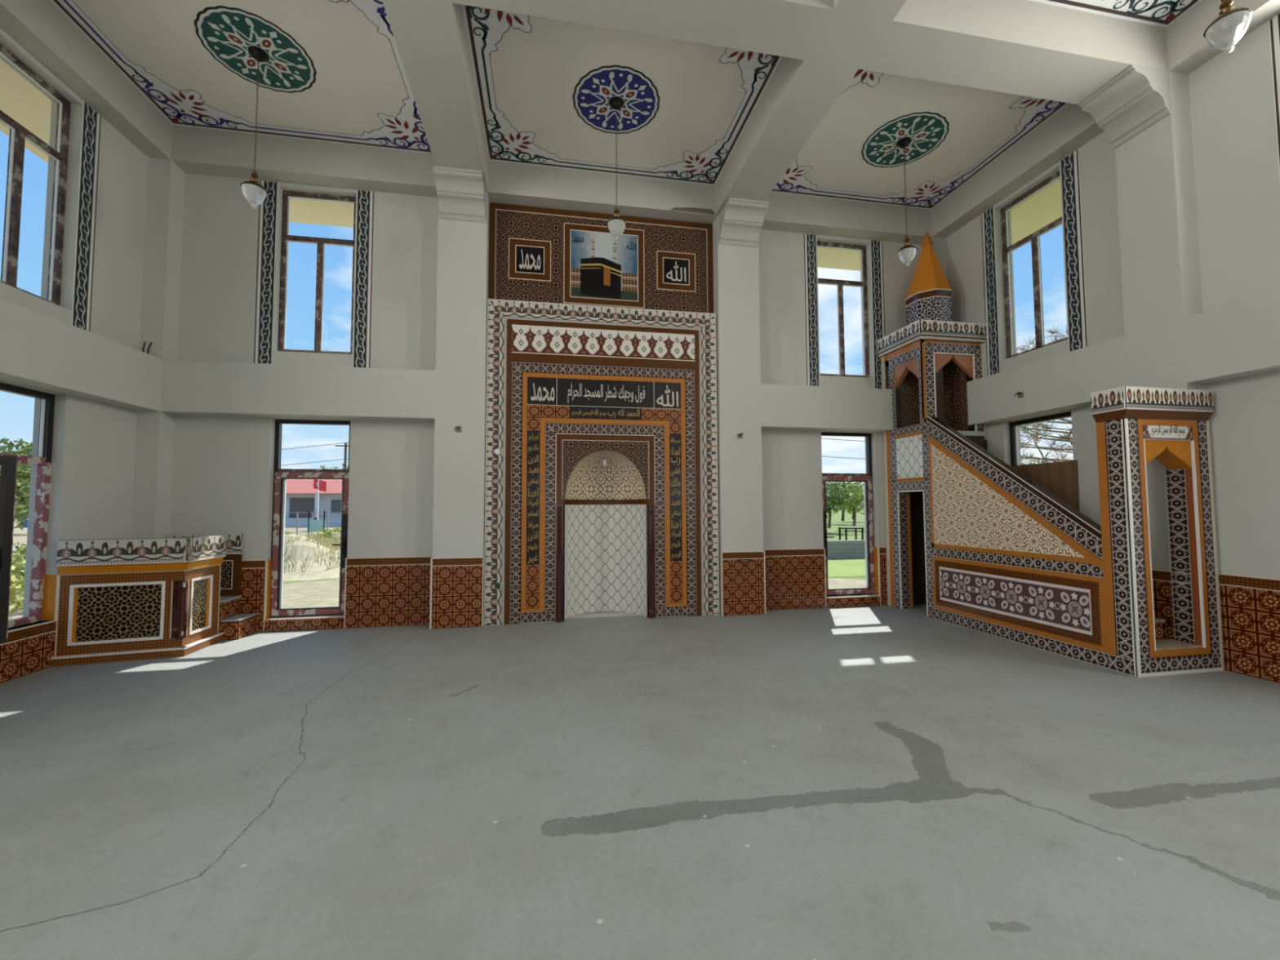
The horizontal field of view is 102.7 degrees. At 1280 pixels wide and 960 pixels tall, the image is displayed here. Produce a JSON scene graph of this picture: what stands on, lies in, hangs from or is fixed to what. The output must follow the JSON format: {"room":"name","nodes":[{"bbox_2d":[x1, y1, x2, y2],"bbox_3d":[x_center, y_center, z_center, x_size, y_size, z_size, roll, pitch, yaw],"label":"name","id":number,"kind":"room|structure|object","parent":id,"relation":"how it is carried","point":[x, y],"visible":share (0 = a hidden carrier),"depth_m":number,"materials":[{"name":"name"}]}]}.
{"room":"mosque","nodes":[
{"label":"mosque","id":0,"kind":"room"},
{"bbox_2d":[0,27,162,683],"bbox_3d":[-5.025,-1.477,1.840,0.950,6.300,9.866,0,-3,-10],"label":"wall","id":1,"kind":"structure","parent":0,"point":[99,380],"depth_m":5.35,"materials":[{"name":"paint"}]},
{"bbox_2d":[0,382,54,642],"bbox_3d":[-5.670,0.228,4.434,0.552,2.263,1.502,2,-4,-42],"label":"window","id":2,"kind":"structure","parent":1,"relation":"in","point":[8,462],"depth_m":5.03,"materials":[{"name":"black"}]},
{"bbox_2d":[0,43,71,306],"bbox_3d":[-5.905,-2.868,4.839,0.070,2.210,0.940,0,-3,-10],"label":"window","id":3,"kind":"structure","parent":1,"relation":"in","point":[18,135],"depth_m":4.98,"materials":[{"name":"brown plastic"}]},
{"bbox_2d":[71,101,102,332],"bbox_3d":[-5.875,-2.742,5.441,0.003,2.489,0.225,0,-3,-10],"label":"trim","id":4,"kind":"structure","parent":1,"relation":"attached to","point":[82,295],"depth_m":5.43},
{"bbox_2d":[130,157,946,631],"bbox_3d":[-0.546,-1.225,7.167,11.120,6.300,0.962,0,-3,-10],"label":"wall","id":5,"kind":"structure","parent":0,"point":[204,462],"depth_m":6.79,"materials":[{"name":"paint"}]},
{"bbox_2d":[142,342,152,354],"bbox_3d":[-5.846,-1.549,6.079,0.113,0.175,0.046,0,-3,-10],"label":"stub","id":6,"kind":"object","parent":5,"relation":"on","point":[151,343],"visible":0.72,"depth_m":6.07,"materials":[{"name":"black"}]},
{"bbox_2d":[50,0,431,153],"bbox_3d":[-3.981,-4.456,5.313,3.190,0.005,2.670,0,-3,-10],"label":"trim","id":7,"kind":"structure","parent":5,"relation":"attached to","point":[406,132],"depth_m":6.10,"materials":[{"name":"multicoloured paint"}]},
{"bbox_2d":[253,180,278,364],"bbox_3d":[-4.878,-2.683,6.672,0.225,2.489,0.003,0,-3,-10],"label":"trim","id":8,"kind":"structure","parent":5,"relation":"attached to","point":[268,209],"depth_m":6.67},
{"bbox_2d":[270,419,350,617],"bbox_3d":[-4.298,0.488,6.708,0.940,2.563,0.158,0,-3,-10],"label":"window","id":9,"kind":"structure","parent":5,"relation":"in","point":[280,475],"depth_m":6.68,"materials":[{"name":"black"}]},
{"bbox_2d":[277,190,355,354],"bbox_3d":[-4.319,-2.769,6.917,0.940,2.210,0.070,0,-3,-10],"label":"window","id":10,"kind":"structure","parent":5,"relation":"in","point":[321,242],"depth_m":6.87,"materials":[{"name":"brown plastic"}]},
{"bbox_2d":[352,190,374,368],"bbox_3d":[-3.712,-2.678,6.883,0.225,2.489,0.003,0,-3,-10],"label":"trim","id":11,"kind":"structure","parent":5,"relation":"attached to","point":[365,215],"depth_m":6.88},
{"bbox_2d":[454,426,461,431],"bbox_3d":[-2.393,-0.674,6.726,0.075,0.080,0.074,0,-3,-10],"label":"outlet","id":12,"kind":"object","parent":5,"relation":"attached to","point":[456,428],"visible":1,"depth_m":6.75,"materials":[{"name":"grey plastic"}]},
{"bbox_2d":[0,58,1062,271],"bbox_3d":[0.245,-4.425,2.872,14.160,0.250,12.110,0,-3,-10],"label":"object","id":13,"kind":"structure","parent":5,"relation":"attached to","point":[20,100],"depth_m":7.55,"materials":[{"name":"yellow fabric"}]},
{"bbox_2d":[488,202,713,313],"bbox_3d":[-0.507,-3.180,7.472,3.270,1.435,0.025,0,-3,-10],"label":"tile mural","id":14,"kind":"object","parent":5,"relation":"attached to","point":[536,254],"visible":0.98,"depth_m":7.44,"materials":[{"name":"brown tile"}]},
{"bbox_2d":[483,298,719,625],"bbox_3d":[-0.527,-0.251,7.456,3.248,4.384,0.702,0,-3,-10],"label":"mihrab","id":15,"kind":"object","parent":5,"relation":"attached to","point":[602,486],"depth_m":7.23,"materials":[{"name":"tile"}]},
{"bbox_2d":[494,448,500,454],"bbox_3d":[-1.916,-0.383,6.880,0.080,0.078,0.010,0,-3,-10],"label":"disc","id":16,"kind":"object","parent":15,"relation":"attached to","point":[497,451],"visible":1,"depth_m":6.88,"materials":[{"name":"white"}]},
{"bbox_2d":[602,458,606,465],"bbox_3d":[-0.514,-0.285,7.441,0.060,0.150,0.060,0,-3,-10],"label":"socket","id":17,"kind":"object","parent":15,"relation":"attached to","point":[604,460],"depth_m":7.42,"materials":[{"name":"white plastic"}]},
{"bbox_2d":[461,4,782,185],"bbox_3d":[-0.245,-4.437,5.987,3.244,0.005,2.670,0,-3,-10],"label":"trim","id":18,"kind":"structure","parent":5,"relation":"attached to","point":[485,28],"depth_m":6.32,"materials":[{"name":"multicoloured paint"}]},
{"bbox_2d":[737,432,742,438],"bbox_3d":[1.460,-0.644,7.421,0.075,0.080,0.074,0,-3,-10],"label":"outlet","id":19,"kind":"object","parent":5,"relation":"attached to","point":[740,435],"visible":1,"depth_m":7.45,"materials":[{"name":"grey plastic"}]},
{"bbox_2d":[738,559,750,562],"bbox_3d":[1.497,1.159,7.350,0.170,0.050,0.008,0,-3,-10],"label":"name plate","id":20,"kind":"object","parent":5,"relation":"attached to","point":[740,560],"visible":1,"depth_m":7.35,"materials":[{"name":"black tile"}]},
{"bbox_2d":[803,233,819,386],"bbox_3d":[2.690,-2.645,8.039,0.225,2.489,0.003,0,-3,-10],"label":"trim","id":21,"kind":"structure","parent":5,"relation":"attached to","point":[810,255],"depth_m":8.04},
{"bbox_2d":[817,241,869,377],"bbox_3d":[3.243,-2.731,8.282,0.930,2.210,0.070,0,-3,-10],"label":"window","id":22,"kind":"structure","parent":5,"relation":"in","point":[839,283],"depth_m":8.29,"materials":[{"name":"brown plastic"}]},
{"bbox_2d":[821,431,875,595],"bbox_3d":[3.265,0.526,8.074,0.930,2.563,0.158,0,-3,-10],"label":"window","id":23,"kind":"structure","parent":5,"relation":"in","point":[867,478],"depth_m":8.12,"materials":[{"name":"black"}]},
{"bbox_2d":[870,240,885,388],"bbox_3d":[3.846,-2.639,8.248,0.225,2.489,0.003,0,-3,-10],"label":"trim","id":24,"kind":"structure","parent":5,"relation":"attached to","point":[877,246],"depth_m":8.26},
{"bbox_2d":[771,68,1068,209],"bbox_3d":[3.412,-4.418,6.648,3.055,0.005,2.670,0,-3,-10],"label":"trim","id":25,"kind":"structure","parent":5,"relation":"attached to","point":[929,194],"depth_m":7.43,"materials":[{"name":"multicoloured paint"}]},
{"bbox_2d":[0,604,1279,959],"bbox_3d":[0.236,1.762,2.750,11.660,0.120,10.100,0,-3,-10],"label":"floor","id":26,"kind":"structure","parent":0,"point":[884,782],"depth_m":2.75,"materials":[{"name":"concrete"}]},
{"bbox_2d":[50,533,256,666],"bbox_3d":[-5.327,1.257,5.764,1.243,1.240,1.189,0,-3,-10],"label":"platform","id":27,"kind":"object","parent":26,"relation":"on","point":[175,595],"visible":1,"depth_m":5.34,"materials":[{"name":"paint"}]},
{"bbox_2d":[876,231,1224,677],"bbox_3d":[4.655,-1.054,6.527,1.098,5.850,3.512,0,-3,-10],"label":"minbar","id":28,"kind":"object","parent":26,"relation":"on","point":[971,539],"visible":1,"depth_m":5.56,"materials":[{"name":"paint"}]},
{"bbox_2d":[0,0,1279,244],"bbox_3d":[0.232,-4.471,2.948,11.660,0.651,9.860,0,-3,-10],"label":"ceiling","id":29,"kind":"structure","parent":0,"point":[965,62],"depth_m":5.60,"materials":[{"name":"paint"}]},
{"bbox_2d":[240,46,269,208],"bbox_3d":[-3.979,-3.623,5.308,0.224,1.665,0.224,0,-3,-10],"label":"pendant lamp","id":30,"kind":"object","parent":29,"relation":"hanging from","point":[255,193],"visible":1,"depth_m":5.26,"materials":[{"name":"metal"}]},
{"bbox_2d":[194,5,315,93],"bbox_3d":[-3.982,-4.455,5.350,1.022,0.003,1.013,0,-3,-10],"label":"ceiling medallion","id":31,"kind":"object","parent":29,"relation":"attached to","point":[228,33],"visible":1,"depth_m":5.29,"materials":[{"name":"green paint"}]},
{"bbox_2d":[572,65,659,133],"bbox_3d":[-0.277,-4.437,6.019,1.022,0.003,1.013,0,-3,-10],"label":"ceiling medallion","id":32,"kind":"object","parent":29,"relation":"attached to","point":[592,95],"visible":0.99,"depth_m":5.96,"materials":[{"name":"blue paint"}]},
{"bbox_2d":[607,97,626,240],"bbox_3d":[-0.274,-3.604,5.977,0.224,1.665,0.224,0,-3,-10],"label":"pendant lamp","id":33,"kind":"object","parent":29,"relation":"hanging from","point":[616,224],"visible":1,"depth_m":5.92,"materials":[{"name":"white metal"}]},
{"bbox_2d":[861,111,949,167],"bbox_3d":[3.448,-4.418,6.692,1.022,0.003,1.013,0,-3,-10],"label":"ceiling medallion","id":34,"kind":"object","parent":29,"relation":"attached to","point":[926,131],"visible":0.99,"depth_m":6.63,"materials":[{"name":"green paint"}]},
{"bbox_2d":[896,137,916,266],"bbox_3d":[3.451,-3.585,6.649,0.224,1.665,0.224,0,-3,-10],"label":"pendant lamp","id":35,"kind":"object","parent":29,"relation":"hanging from","point":[907,253],"visible":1,"depth_m":6.60,"materials":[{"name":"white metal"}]},
{"bbox_2d":[1203,0,1253,53],"bbox_3d":[4.014,-3.746,3.534,0.224,1.665,0.224,0,-3,-10],"label":"pendant lamp","id":36,"kind":"object","parent":29,"relation":"hanging from","point":[1228,28],"visible":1,"depth_m":3.46,"materials":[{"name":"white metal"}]},
{"bbox_2d":[945,13,1279,683],"bbox_3d":[5.512,-1.424,3.743,0.955,6.300,9.866,0,-3,-10],"label":"wall","id":37,"kind":"structure","parent":0,"point":[1180,186],"depth_m":5.03,"materials":[{"name":"paint"}]},
{"bbox_2d":[980,206,1000,376],"bbox_3d":[5.066,-2.687,7.407,0.003,2.489,0.225,0,-3,-10],"label":"trim","id":38,"kind":"structure","parent":37,"relation":"attached to","point":[987,218],"depth_m":7.40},
{"bbox_2d":[1013,391,1023,398],"bbox_3d":[4.911,-1.109,6.646,0.074,0.080,0.075,0,-3,-10],"label":"outlet","id":39,"kind":"object","parent":37,"relation":"attached to","point":[1020,394],"visible":1,"depth_m":6.64,"materials":[{"name":"grey plastic"}]},
{"bbox_2d":[1000,170,1067,358],"bbox_3d":[5.306,-2.812,6.848,0.070,2.210,0.950,0,-3,-10],"label":"window","id":40,"kind":"structure","parent":37,"relation":"in","point":[1034,237],"depth_m":6.91,"materials":[{"name":"brown metal"}]},
{"bbox_2d":[1008,411,1071,466],"bbox_3d":[5.319,0.297,6.691,0.070,2.263,0.950,0,-3,-10],"label":"window","id":41,"kind":"structure","parent":37,"relation":"in","point":[1012,425],"depth_m":7.12,"materials":[{"name":"black"}]},
{"bbox_2d":[1010,460,1079,511],"bbox_3d":[5.175,0.358,6.656,0.018,1.140,1.040,0,-3,-10],"label":"wooden board","id":42,"kind":"object","parent":37,"relation":"attached to","point":[1060,479],"visible":0.27,"depth_m":6.38,"materials":[{"name":"brown wood"}]},
{"bbox_2d":[1059,149,1088,351],"bbox_3d":[5.279,-2.748,6.232,0.003,2.489,0.225,0,-3,-10],"label":"trim","id":43,"kind":"structure","parent":37,"relation":"attached to","point":[1069,166],"depth_m":6.23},
{"bbox_2d":[1030,0,1201,27],"bbox_3d":[3.970,-4.577,3.567,3.055,0.005,2.577,0,-3,-10],"label":"trim","id":44,"kind":"structure","parent":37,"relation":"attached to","point":[1162,13],"depth_m":4.90,"materials":[{"name":"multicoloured paint"}]},
{"bbox_2d":[1268,13,1279,180],"bbox_3d":[5.614,-2.843,4.380,0.003,2.489,0.225,0,-3,-10],"label":"trim","id":45,"kind":"structure","parent":37,"relation":"attached to","point":[1274,23],"depth_m":4.50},
{"label":"outside","id":46,"kind":"structure","parent":0,"visible":0},
{"bbox_2d":[8,508,866,620],"bbox_3d":[-12.434,5.478,68.696,320.000,0.150,380.000,0,-3,-10],"label":"ground","id":47,"kind":"structure","parent":46,"point":[322,593],"depth_m":12.45,"materials":[{"name":"green plant"}]},
{"bbox_2d":[0,437,32,530],"bbox_3d":[-33.926,0.457,27.916,5.065,5.654,4.589,-1,-3,19],"label":"tree","id":48,"kind":"object","parent":47,"relation":"on","point":[22,495],"visible":0.31,"depth_m":27.57,"materials":[{"name":"green plant"}]},
{"bbox_2d":[8,563,25,618],"bbox_3d":[-9.779,1.776,8.220,1.414,0.938,1.727,0,-3,-10],"label":"bush","id":49,"kind":"object","parent":47,"relation":"on","point":[20,581],"visible":0.11,"depth_m":8.09,"materials":[{"name":"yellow plant"}]},
{"bbox_2d":[9,551,26,599],"bbox_3d":[-11.052,1.782,9.379,1.482,0.970,1.528,2,-4,-34],"label":"bush","id":50,"kind":"object","parent":47,"relation":"on","point":[24,553],"visible":0.09,"depth_m":9.22,"materials":[{"name":"green plant"}]},
{"bbox_2d":[10,558,25,595],"bbox_3d":[-12.383,1.899,10.492,1.456,1.028,1.485,2,-3,-33],"label":"bush","id":51,"kind":"object","parent":47,"relation":"on","point":[19,560],"visible":0.02,"depth_m":10.29,"materials":[{"name":"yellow plant"}]},
{"bbox_2d":[12,542,26,571],"bbox_3d":[-13.867,1.916,11.600,1.402,1.071,1.566,0,-3,-10],"label":"bush","id":52,"kind":"object","parent":47,"relation":"on","point":[17,544],"visible":0.02,"depth_m":11.34,"materials":[{"name":"green plant"}]},
{"bbox_2d":[12,542,26,559],"bbox_3d":[-15.118,1.948,12.702,1.421,1.018,1.716,0,-3,-10],"label":"bush","id":53,"kind":"object","parent":47,"relation":"on","point":[22,544],"visible":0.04,"depth_m":12.68,"materials":[{"name":"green plant"}]},
{"bbox_2d":[17,513,27,527],"bbox_3d":[-60.739,3.779,51.500,2.200,1.900,1.400,0,-3,-10],"label":"container","id":54,"kind":"object","parent":47,"relation":"on","point":[24,525],"visible":0.02,"depth_m":50.81,"materials":[{"name":"blue plastic"}]},
{"bbox_2d":[19,450,31,520],"bbox_3d":[-43.691,0.485,37.935,6.112,6.504,5.610,-1,-3,19],"label":"tree","id":55,"kind":"object","parent":47,"relation":"on","point":[28,451],"visible":0.02,"depth_m":36.63,"materials":[{"name":"green plant"}]},
{"bbox_2d":[12,538,340,551],"bbox_3d":[-80.114,2.991,15.883,168.000,0.020,6.000,0,-3,-10],"label":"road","id":56,"kind":"structure","parent":47,"relation":"on","point":[326,539],"depth_m":25.44,"materials":[{"name":"grey asphalt"}]},
{"bbox_2d":[283,529,340,581],"bbox_3d":[-11.371,2.088,15.643,8.800,1.252,6.800,0,-3,-10],"label":"earth mound","id":57,"kind":"object","parent":47,"relation":"on","point":[305,558],"visible":0.23,"depth_m":14.29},
{"bbox_2d":[284,511,341,534],"bbox_3d":[-24.370,2.922,34.144,12.200,1.550,0.070,0,-3,-10],"label":"wire fence","id":58,"kind":"object","parent":47,"relation":"on","point":[326,519],"visible":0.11,"depth_m":34.58,"materials":[{"name":"grey metal"}]},
{"bbox_2d":[284,479,342,527],"bbox_3d":[-33.517,2.134,53.863,13.200,5.200,10.000,0,-3,-10],"label":"house","id":59,"kind":"structure","parent":47,"relation":"on","point":[301,495],"depth_m":49.95,"materials":[{"name":"white paint"}]},
{"bbox_2d":[307,511,325,537],"bbox_3d":[-19.550,2.690,30.952,0.950,1.650,0.060,0,-3,-10],"label":"sign board","id":60,"kind":"object","parent":47,"relation":"on","point":[313,525],"visible":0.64,"depth_m":30.92,"materials":[{"name":"teal"}]},
{"bbox_2d":[313,479,326,537],"bbox_3d":[-19.984,1.663,31.893,0.720,3.800,0.159,0,-3,-10],"label":"flag pole","id":61,"kind":"object","parent":47,"relation":"on","point":[318,484],"visible":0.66,"depth_m":31.95,"materials":[{"name":"white metal"}]},
{"bbox_2d":[311,527,340,542],"bbox_3d":[-12.977,2.449,21.172,1.247,0.986,1.455,-1,-3,19],"label":"bush","id":62,"kind":"object","parent":47,"relation":"on","point":[334,530],"visible":0.38,"depth_m":21.24,"materials":[{"name":"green plant"}]},
{"bbox_2d":[320,465,343,469],"bbox_3d":[-37.144,1.739,65.005,8.783,7.171,8.774,0,-3,-10],"label":"tree","id":63,"kind":"object","parent":47,"relation":"on","point":[323,468],"visible":0.02,"depth_m":63.94,"materials":[{"name":"green plant"}]},
{"bbox_2d":[334,442,348,469],"bbox_3d":[-24.420,0.511,42.364,1.600,7.200,0.200,0,-3,-10],"label":"utility pole","id":64,"kind":"object","parent":47,"relation":"on","point":[345,445],"visible":0.49,"depth_m":42.43,"materials":[{"name":"grey wood"}]},
{"bbox_2d":[281,438,1060,465],"bbox_3d":[-8.176,-2.052,42.022,123.698,2.390,4.891,0,-3,4],"label":"power line","id":65,"kind":"object","parent":64,"relation":"attached to","point":[824,438],"visible":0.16,"depth_m":42.91,"materials":[{"name":"black metal"}]},
{"bbox_2d":[826,481,857,528],"bbox_3d":[12.968,1.628,34.845,3.456,3.321,2.995,-1,-3,16],"label":"tree","id":66,"kind":"object","parent":47,"relation":"on","point":[833,498],"visible":0.54,"depth_m":34.33,"materials":[{"name":"green plant"}]},
{"bbox_2d":[826,472,863,520],"bbox_3d":[20.111,1.694,50.295,4.455,4.697,3.923,-1,-3,19],"label":"tree","id":67,"kind":"object","parent":47,"relation":"on","point":[842,511],"visible":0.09,"depth_m":50.11,"materials":[{"name":"green plant"}]},
{"bbox_2d":[826,540,865,559],"bbox_3d":[9.721,2.448,18.411,7.300,0.620,0.220,0,-3,-10],"label":"wall","id":68,"kind":"structure","parent":47,"relation":"on","point":[836,548],"depth_m":17.87,"materials":[{"name":"grey concrete"}]},
{"bbox_2d":[827,558,866,577],"bbox_3d":[9.771,2.643,16.156,15.000,0.020,4.150,0,-3,-10],"label":"lawn","id":69,"kind":"structure","parent":47,"relation":"on","point":[837,567],"depth_m":15.16,"materials":[{"name":"green plant"}]},
{"bbox_2d":[833,481,864,525],"bbox_3d":[16.204,1.716,38.525,3.302,3.491,3.046,-1,-3,20],"label":"tree","id":70,"kind":"object","parent":47,"relation":"on","point":[859,499],"visible":0.56,"depth_m":38.11,"materials":[{"name":"green plant"}]},
{"bbox_2d":[835,483,863,519],"bbox_3d":[23.873,2.327,57.119,4.566,4.093,4.130,-1,-3,23],"label":"tree","id":71,"kind":"object","parent":47,"relation":"on","point":[853,483],"visible":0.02,"depth_m":56.90,"materials":[{"name":"green plant"}]},
{"bbox_2d":[838,527,864,540],"bbox_3d":[9.459,2.409,22.955,0.900,0.560,0.600,0,-3,-10],"label":"garden table","id":72,"kind":"object","parent":47,"relation":"on","point":[839,528],"visible":0.91,"depth_m":22.75,"materials":[{"name":"black metal"}]},
{"bbox_2d":[1016,324,1073,465],"bbox_3d":[10.954,-0.796,12.639,6.111,6.510,6.073,-1,-3,13],"label":"tree","id":73,"kind":"object","parent":47,"relation":"on","point":[1026,430],"visible":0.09,"depth_m":12.62,"materials":[{"name":"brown plant"}]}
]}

